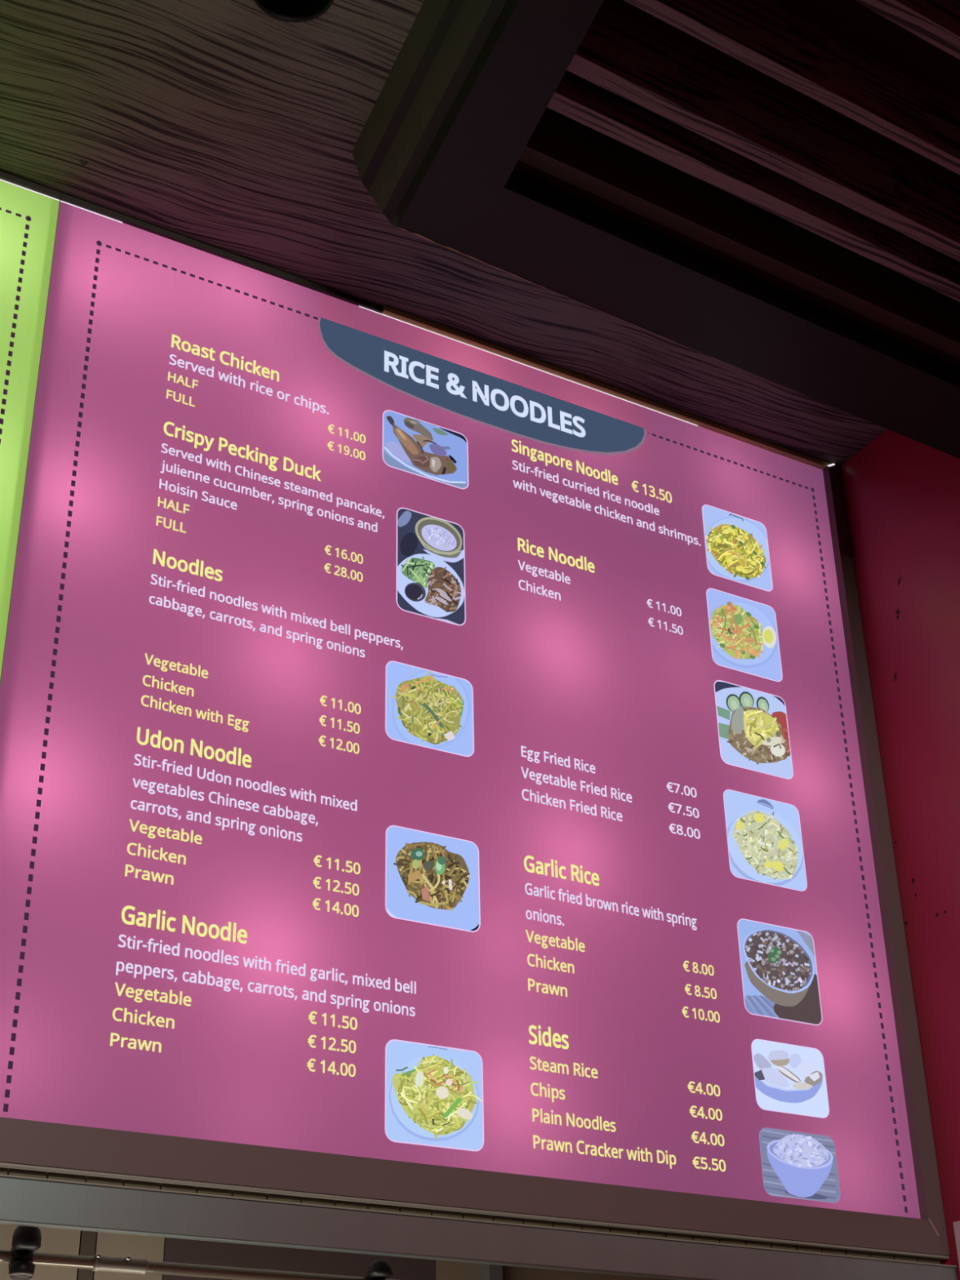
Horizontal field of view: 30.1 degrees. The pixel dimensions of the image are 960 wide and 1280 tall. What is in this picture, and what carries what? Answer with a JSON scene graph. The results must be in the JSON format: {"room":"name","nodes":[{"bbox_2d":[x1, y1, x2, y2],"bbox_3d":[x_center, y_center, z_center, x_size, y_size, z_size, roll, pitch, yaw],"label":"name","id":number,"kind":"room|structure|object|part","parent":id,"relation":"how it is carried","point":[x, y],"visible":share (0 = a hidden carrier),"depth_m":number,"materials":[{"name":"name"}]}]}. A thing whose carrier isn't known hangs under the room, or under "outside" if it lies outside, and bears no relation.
{"room":"takeaway restaurant","nodes":[
{"label":"takeaway restaurant","id":0,"kind":"room"},
{"bbox_2d":[0,1223,97,1279],"bbox_3d":[-0.563,0.783,1.638,0.396,0.820,0.012,15,-33,-27],"label":"wall panel","id":1,"kind":"object","parent":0,"point":[57,1241],"depth_m":1.81,"materials":[{"name":"beige metal"}]},
{"bbox_3d":[-0.400,0.827,1.724,0.018,0.820,0.012,15,-33,-27],"label":"joint strip","id":2,"kind":"part","parent":1,"relation":"part of","materials":[{"name":"silver metal"}]},
{"bbox_2d":[93,1231,165,1279],"bbox_3d":[-0.361,0.837,1.745,0.076,0.820,0.012,15,-33,-27],"label":"wall panel","id":3,"kind":"object","parent":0,"point":[108,1244],"visible":0.02,"depth_m":1.85,"materials":[{"name":"beige metal"}]},
{"bbox_2d":[162,1237,435,1279],"bbox_3d":[-0.189,0.883,1.836,0.326,0.820,0.012,15,-33,-27],"label":"wall panel","id":4,"kind":"object","parent":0,"point":[176,1250],"visible":0.02,"depth_m":1.93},
{"bbox_2d":[0,0,887,465],"bbox_3d":[-0.105,-1.491,0.167,3.685,0.024,4.500,15,-33,-27],"label":"ceiling","id":5,"kind":"structure","parent":0,"point":[232,126],"depth_m":1.92,"materials":[{"name":"brown wood"}]},
{"bbox_2d":[80,160,88,165],"bbox_3d":[-0.425,-0.512,1.918,0.008,0.002,0.008,15,-33,-27],"label":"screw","id":6,"kind":"object","parent":5,"relation":"attached to","point":[83,162],"visible":1,"depth_m":1.92,"materials":[{"name":"black metal"}]},
{"bbox_2d":[253,0,333,22],"bbox_3d":[-0.181,-0.657,1.735,0.083,0.072,0.083,15,-33,-27],"label":"recessed light","id":7,"kind":"object","parent":5,"relation":"in","point":[287,11],"visible":1,"depth_m":1.75,"materials":[{"name":"black plastic"}]},
{"bbox_2d":[351,0,959,458],"bbox_3d":[0.431,-0.598,1.638,1.013,0.150,1.115,15,-33,-27],"label":"ceiling vent","id":8,"kind":"object","parent":5,"relation":"hanging from","point":[768,189],"visible":1,"depth_m":1.80,"materials":[{"name":"brown wood"}]},
{"bbox_3d":[0.430,-0.642,1.663,1.013,0.050,1.115,15,-33,-27],"label":"crown moulding","id":9,"kind":"part","parent":8,"relation":"part of","materials":[{"name":"brown wood"}]},
{"bbox_3d":[0.441,-0.588,1.633,0.996,0.065,1.106,15,-33,-27],"label":"crown moulding","id":10,"kind":"part","parent":8,"relation":"part of","materials":[{"name":"brown wood"}]},
{"bbox_3d":[0.147,-0.673,1.413,0.077,0.075,1.027,10,-31,-20],"label":"rail","id":11,"kind":"part","parent":8,"relation":"part of","materials":[{"name":"black wood"}]},
{"bbox_3d":[0.296,-0.367,1.978,0.835,0.075,0.103,16,-33,-29],"label":"rail","id":12,"kind":"part","parent":8,"relation":"part of","materials":[{"name":"black wood"}]},
{"bbox_2d":[435,1259,480,1279],"bbox_3d":[-0.019,0.928,1.926,0.068,0.820,0.012,15,-33,-27],"label":"wooden board","id":13,"kind":"object","parent":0,"point":[444,1270],"visible":0.02,"depth_m":2.03,"materials":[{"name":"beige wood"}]},
{"bbox_2d":[480,1263,502,1279],"bbox_3d":[0.015,0.931,1.932,0.018,0.820,0.030,15,-33,-27],"label":"post","id":14,"kind":"object","parent":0,"point":[487,1272],"visible":0.02,"depth_m":2.04,"materials":[{"name":"grey metal"}]},
{"bbox_2d":[840,429,959,1279],"bbox_3d":[1.331,0.409,0.673,0.120,2.878,5.400,15,-33,-27],"label":"wall","id":15,"kind":"structure","parent":0,"point":[901,493],"depth_m":2.20,"materials":[{"name":"red paint"}]},
{"bbox_2d":[0,1248,397,1279],"bbox_3d":[-0.596,0.465,1.399,2.460,0.014,0.015,15,-33,-27],"label":"rail","id":16,"kind":"object","parent":15,"relation":"attached to","point":[96,1262],"visible":1,"depth_m":1.56,"materials":[{"name":"metal"}]},
{"bbox_2d":[8,1225,41,1279],"bbox_3d":[-0.384,0.514,1.506,0.024,0.045,0.032,15,-33,-27],"label":"clamp","id":17,"kind":"object","parent":16,"relation":"attached to","point":[26,1240],"visible":0.84,"depth_m":1.50,"materials":[{"name":"black plastic"}]},
{"bbox_3d":[-0.385,0.529,1.500,0.022,0.014,0.022,15,-33,-27],"label":"knob","id":18,"kind":"part","parent":17,"relation":"part of","materials":[{"name":"black plastic"}]},
{"bbox_2d":[364,1259,393,1279],"bbox_3d":[-0.094,0.595,1.657,0.024,0.038,0.032,15,-33,-27],"label":"clamp","id":19,"kind":"object","parent":16,"relation":"attached to","point":[379,1269],"visible":1,"depth_m":1.65,"materials":[{"name":"black plastic"}]},
{"bbox_2d":[0,1173,957,1279],"bbox_3d":[-1.027,0.286,1.122,3.584,0.037,0.013,15,-33,-27],"label":"steel beam","id":20,"kind":"structure","parent":15,"relation":"attached to","point":[24,1201],"depth_m":1.62,"materials":[{"name":"metal"}]},
{"bbox_2d":[0,1168,940,1264],"bbox_3d":[-0.438,0.434,1.463,2.176,0.008,0.016,15,-33,-27],"label":"strip","id":21,"kind":"object","parent":20,"relation":"attached to","point":[2,1171],"visible":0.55,"depth_m":1.67,"materials":[{"name":"grey metal"}]},
{"bbox_2d":[502,1265,672,1279],"bbox_3d":[0.549,1.080,2.226,1.209,0.820,0.012,15,-33,-27],"label":"wooden board","id":22,"kind":"object","parent":15,"relation":"attached to","point":[509,1273],"visible":0.02,"depth_m":2.09,"materials":[{"name":"beige wood"}]},
{"bbox_2d":[952,1220,959,1269],"bbox_3d":[0.574,0.724,1.809,0.001,0.297,0.210,14,-32,-26],"label":"paper notice","id":23,"kind":"object","parent":15,"relation":"attached to","point":[956,1224],"visible":1,"depth_m":1.95,"materials":[{"name":"paper"}]},
{"bbox_3d":[-1.166,-0.136,1.491,3.685,1.042,0.030,15,-33,-27],"label":"wall","id":24,"kind":"structure","parent":0,"visible":0},
{"bbox_2d":[0,171,61,678],"bbox_3d":[-0.955,-0.135,1.503,1.105,1.040,0.138,15,-33,-27],"label":"menu board","id":25,"kind":"object","parent":24,"relation":"attached to","point":[28,211],"visible":1,"depth_m":1.86,"materials":[{"name":"green plastic"}]},
{"bbox_3d":[-0.926,-0.609,1.712,1.083,0.007,0.008,15,-33,-27],"label":"frame rail","id":26,"kind":"part","parent":25,"relation":"part of","materials":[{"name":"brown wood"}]},
{"bbox_2d":[0,193,949,1260],"bbox_3d":[-0.005,0.120,2.003,1.101,1.043,0.139,15,-33,-27],"label":"menu board","id":27,"kind":"object","parent":24,"relation":"attached to","point":[441,769],"visible":1,"depth_m":1.90,"materials":[{"name":"pink plastic"}]},
{"bbox_3d":[-0.289,-0.439,2.049,0.397,0.007,0.008,15,-33,-27],"label":"frame rail","id":28,"kind":"part","parent":27,"relation":"part of","materials":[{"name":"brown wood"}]},
{"bbox_2d":[382,409,468,488],"bbox_3d":[-0.063,-0.222,2.080,0.114,0.079,0.001,15,-33,-27],"label":"photo","id":29,"kind":"object","parent":27,"relation":"attached to","point":[420,448],"depth_m":2.08},
{"bbox_2d":[385,661,474,756],"bbox_3d":[-0.053,0.074,1.920,0.108,0.094,0.001,15,-33,-27],"label":"photo","id":30,"kind":"object","parent":27,"relation":"attached to","point":[429,705],"depth_m":1.92},
{"bbox_2d":[395,507,466,625],"bbox_3d":[-0.055,-0.083,2.007,0.089,0.135,0.001,15,-33,-27],"label":"photo","id":31,"kind":"object","parent":27,"relation":"attached to","point":[431,542],"depth_m":2.01},
{"bbox_2d":[385,825,480,932],"bbox_3d":[-0.048,0.244,1.828,0.111,0.100,0.001,15,-33,-27],"label":"photo","id":32,"kind":"object","parent":27,"relation":"attached to","point":[433,873],"depth_m":1.83},
{"bbox_2d":[384,1039,484,1151],"bbox_3d":[-0.043,0.438,1.722,0.109,0.098,0.001,15,-33,-27],"label":"photo","id":33,"kind":"object","parent":27,"relation":"on","point":[434,1088],"depth_m":1.72},
{"bbox_3d":[0.035,0.533,1.717,1.101,0.036,0.016,15,-33,-27],"label":"frame rail","id":34,"kind":"part","parent":27,"relation":"part of","materials":[{"name":"brown metal"}]},
{"bbox_3d":[0.186,-0.313,2.297,0.703,0.007,0.012,15,-33,-27],"label":"frame rail","id":35,"kind":"part","parent":27,"relation":"part of","materials":[{"name":"gold metal"}]},
{"bbox_2d":[702,504,773,591],"bbox_3d":[0.330,-0.118,2.288,0.105,0.105,0.001,15,-33,-27],"label":"photo","id":36,"kind":"object","parent":27,"relation":"on","point":[737,540],"depth_m":2.29},
{"bbox_2d":[706,587,782,681],"bbox_3d":[0.329,-0.006,2.225,0.110,0.109,0.001,15,-33,-27],"label":"photo","id":37,"kind":"object","parent":27,"relation":"on","point":[744,626],"depth_m":2.22},
{"bbox_2d":[714,680,793,779],"bbox_3d":[0.331,0.108,2.162,0.111,0.112,0.001,15,-33,-27],"label":"photo","id":38,"kind":"object","parent":27,"relation":"attached to","point":[753,719],"depth_m":2.16},
{"bbox_2d":[723,789,807,891],"bbox_3d":[0.334,0.234,2.093,0.114,0.110,0.001,15,-33,-27],"label":"photo","id":39,"kind":"object","parent":27,"relation":"attached to","point":[765,831],"depth_m":2.09},
{"bbox_2d":[737,918,822,1025],"bbox_3d":[0.339,0.374,2.017,0.111,0.111,0.001,15,-33,-27],"label":"photo","id":40,"kind":"object","parent":27,"relation":"attached to","point":[780,960],"depth_m":2.02},
{"bbox_2d":[751,1039,829,1118],"bbox_3d":[0.340,0.481,1.959,0.102,0.078,0.001,15,-33,-27],"label":"photo","id":41,"kind":"object","parent":27,"relation":"on","point":[790,1077],"depth_m":1.96},
{"bbox_2d":[759,1127,840,1202],"bbox_3d":[0.343,0.562,1.914,0.105,0.071,0.001,15,-33,-27],"label":"photo","id":42,"kind":"object","parent":27,"relation":"on","point":[797,1164],"depth_m":1.91},
{"bbox_3d":[0.489,0.217,2.203,0.024,1.039,0.016,15,-33,-27],"label":"frame rail","id":43,"kind":"part","parent":27,"relation":"part of","materials":[{"name":"brown paint"}]}
]}

